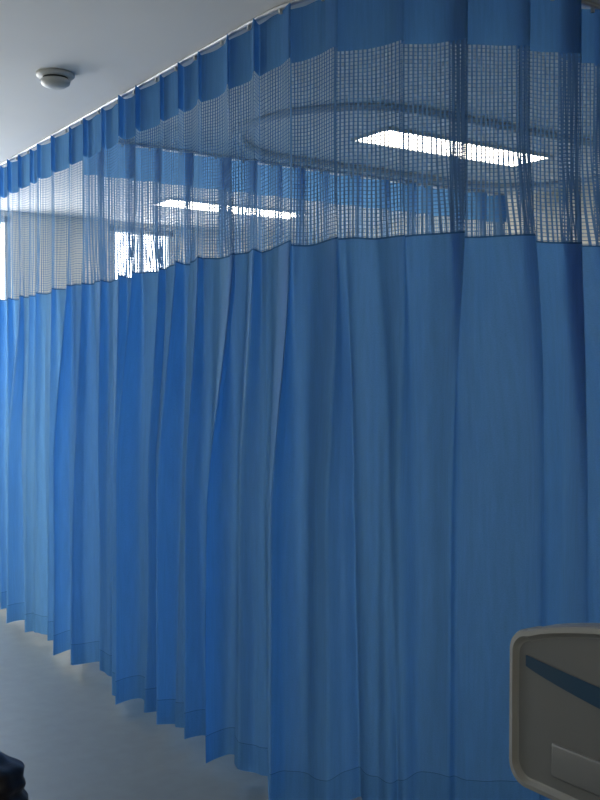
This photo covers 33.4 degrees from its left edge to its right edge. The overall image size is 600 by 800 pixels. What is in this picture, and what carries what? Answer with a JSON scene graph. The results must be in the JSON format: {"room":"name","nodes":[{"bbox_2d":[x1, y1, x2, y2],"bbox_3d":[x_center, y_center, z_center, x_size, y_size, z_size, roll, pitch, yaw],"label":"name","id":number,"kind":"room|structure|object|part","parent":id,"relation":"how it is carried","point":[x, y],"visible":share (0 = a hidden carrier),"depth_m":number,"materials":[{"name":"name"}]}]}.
{"room":"hospital room","nodes":[
{"label":"hospital room","id":0,"kind":"room"},
{"bbox_2d":[2,211,308,298],"bbox_3d":[-2.665,-0.035,7.420,6.800,2.800,0.100,-1,2,-34],"label":"wall","id":1,"kind":"structure","parent":0,"point":[62,263],"depth_m":7.84,"materials":[{"name":"paint"}]},
{"bbox_2d":[2,216,10,299],"bbox_3d":[-2.821,-0.471,7.256,1.530,1.840,0.140,-1,2,-34],"label":"window","id":2,"kind":"structure","parent":1,"relation":"in","point":[5,238],"depth_m":7.65,"materials":[{"name":"white glass"}]},
{"bbox_2d":[110,226,172,278],"bbox_3d":[-1.303,-0.496,8.269,0.640,1.840,0.140,-1,2,-34],"label":"window","id":3,"kind":"structure","parent":1,"relation":"in","point":[110,226],"depth_m":8.26,"materials":[{"name":"white glass"}]},
{"bbox_2d":[0,608,362,799],"bbox_3d":[0.082,1.417,3.337,6.600,0.100,9.800,-1,2,-34],"label":"floor","id":4,"kind":"structure","parent":0,"point":[62,720],"depth_m":3.97,"materials":[{"name":"plastic"}]},
{"bbox_2d":[0,751,28,799],"bbox_3d":[-1.141,1.224,3.151,0.562,0.292,0.312,0,1,-4],"label":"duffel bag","id":5,"kind":"object","parent":4,"relation":"on","point":[12,780],"visible":1,"depth_m":3.13,"materials":[{"name":"black fabric"}]},
{"bbox_2d":[509,623,599,799],"bbox_3d":[1.639,0.851,2.404,2.222,1.072,0.945,-1,2,-34],"label":"hospital bed","id":6,"kind":"object","parent":4,"relation":"on","point":[554,689],"visible":1,"depth_m":2.07,"materials":[{"name":"beige plastic"}]},
{"bbox_3d":[0.722,0.756,1.790,0.010,0.070,0.705,-1,2,-34],"label":"footboard panel","id":7,"kind":"part","parent":6,"relation":"part of","materials":[{"name":"plastic"}]},
{"bbox_2d":[0,0,599,238],"bbox_3d":[0.082,-1.382,3.267,6.800,0.100,10.000,-1,2,-34],"label":"ceiling","id":8,"kind":"structure","parent":0,"point":[110,47],"depth_m":4.25,"materials":[{"name":"paint"}]},
{"bbox_2d":[36,68,74,89],"bbox_3d":[-1.015,-1.324,4.148,0.156,0.060,0.156,-1,2,-34],"label":"smoke detector","id":9,"kind":"object","parent":8,"relation":"attached to","point":[51,78],"visible":1,"depth_m":4.10,"materials":[{"name":"white plastic"}]},
{"bbox_2d":[151,197,308,219],"bbox_3d":[-0.507,-1.429,7.484,1.200,0.016,0.310,-1,2,-34],"label":"frame","id":10,"kind":"object","parent":8,"relation":"attached to","point":[168,197],"visible":0.21,"depth_m":7.38,"materials":[{"name":"white plastic"}]},
{"bbox_2d":[162,200,182,207],"bbox_3d":[-0.899,-1.423,7.241,0.218,0.008,0.242,-1,2,-34],"label":"diffuser","id":11,"kind":"object","parent":10,"relation":"attached to","point":[168,200],"depth_m":7.26,"materials":[{"name":"white plastic"}]},
{"bbox_2d":[191,202,216,210],"bbox_3d":[-0.706,-1.426,7.366,0.307,0.008,0.248,-1,2,-34],"label":"diffuser","id":12,"kind":"object","parent":10,"relation":"attached to","point":[193,202],"depth_m":7.35,"materials":[{"name":"white plastic"}]},
{"bbox_2d":[241,208,295,218],"bbox_3d":[-0.248,-1.434,7.667,0.519,0.008,0.255,-1,2,-34],"label":"diffuser","id":13,"kind":"object","parent":10,"relation":"attached to","point":[245,208],"depth_m":7.71,"materials":[{"name":"white plastic"}]},
{"bbox_2d":[83,141,506,281],"bbox_3d":[0.171,-0.065,6.079,3.072,2.672,0.175,-1,2,-33],"label":"privacy curtain","id":14,"kind":"object","parent":8,"relation":"hanging from","point":[116,165],"visible":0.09,"depth_m":5.77,"materials":[{"name":"fabric"}]},
{"bbox_3d":[0.145,-1.394,6.074,3.060,0.015,0.022,-1,2,-34],"label":"rail","id":15,"kind":"part","parent":14,"relation":"part of","materials":[{"name":"metal"}]},
{"bbox_2d":[0,0,599,799],"bbox_3d":[-0.381,-0.032,4.750,5.952,2.672,2.539,1,2,25],"label":"privacy curtain","id":16,"kind":"object","parent":8,"relation":"hanging from","point":[305,507],"visible":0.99,"depth_m":3.30,"materials":[{"name":"fabric"}]},
{"bbox_3d":[-0.365,-1.361,4.767,5.952,0.015,2.394,1,2,25],"label":"rail","id":17,"kind":"part","parent":16,"relation":"part of","materials":[{"name":"metal"}]},
{"bbox_2d":[237,103,599,188],"bbox_3d":[0.830,-1.374,5.570,2.536,0.034,1.236,-1,2,-34],"label":"track","id":18,"kind":"object","parent":8,"relation":"attached to","point":[351,104],"depth_m":5.11,"materials":[{"name":"white metal"}]},
{"bbox_2d":[351,126,552,166],"bbox_3d":[0.853,-1.379,5.483,1.200,0.016,0.310,-1,2,-34],"label":"frame","id":19,"kind":"object","parent":8,"relation":"attached to","point":[382,129],"visible":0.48,"depth_m":5.35,"materials":[{"name":"white plastic"}]},
{"bbox_2d":[359,131,460,155],"bbox_3d":[0.641,-1.376,5.350,0.649,0.008,0.266,-1,2,-34],"label":"diffuser","id":20,"kind":"object","parent":19,"relation":"attached to","point":[382,133],"depth_m":5.33,"materials":[{"name":"white plastic"}]},
{"bbox_2d":[468,144,526,165],"bbox_3d":[1.082,-1.383,5.643,0.595,0.008,0.266,-1,2,-34],"label":"diffuser","id":21,"kind":"object","parent":19,"relation":"attached to","point":[469,151],"depth_m":5.64,"materials":[{"name":"white plastic"}]},
{"bbox_2d":[312,182,599,243],"bbox_3d":[2.869,0.021,5.162,0.100,2.800,9.800,-1,2,-34],"label":"wall","id":22,"kind":"structure","parent":0,"point":[592,236],"depth_m":6.81,"materials":[{"name":"paint"}]}
]}

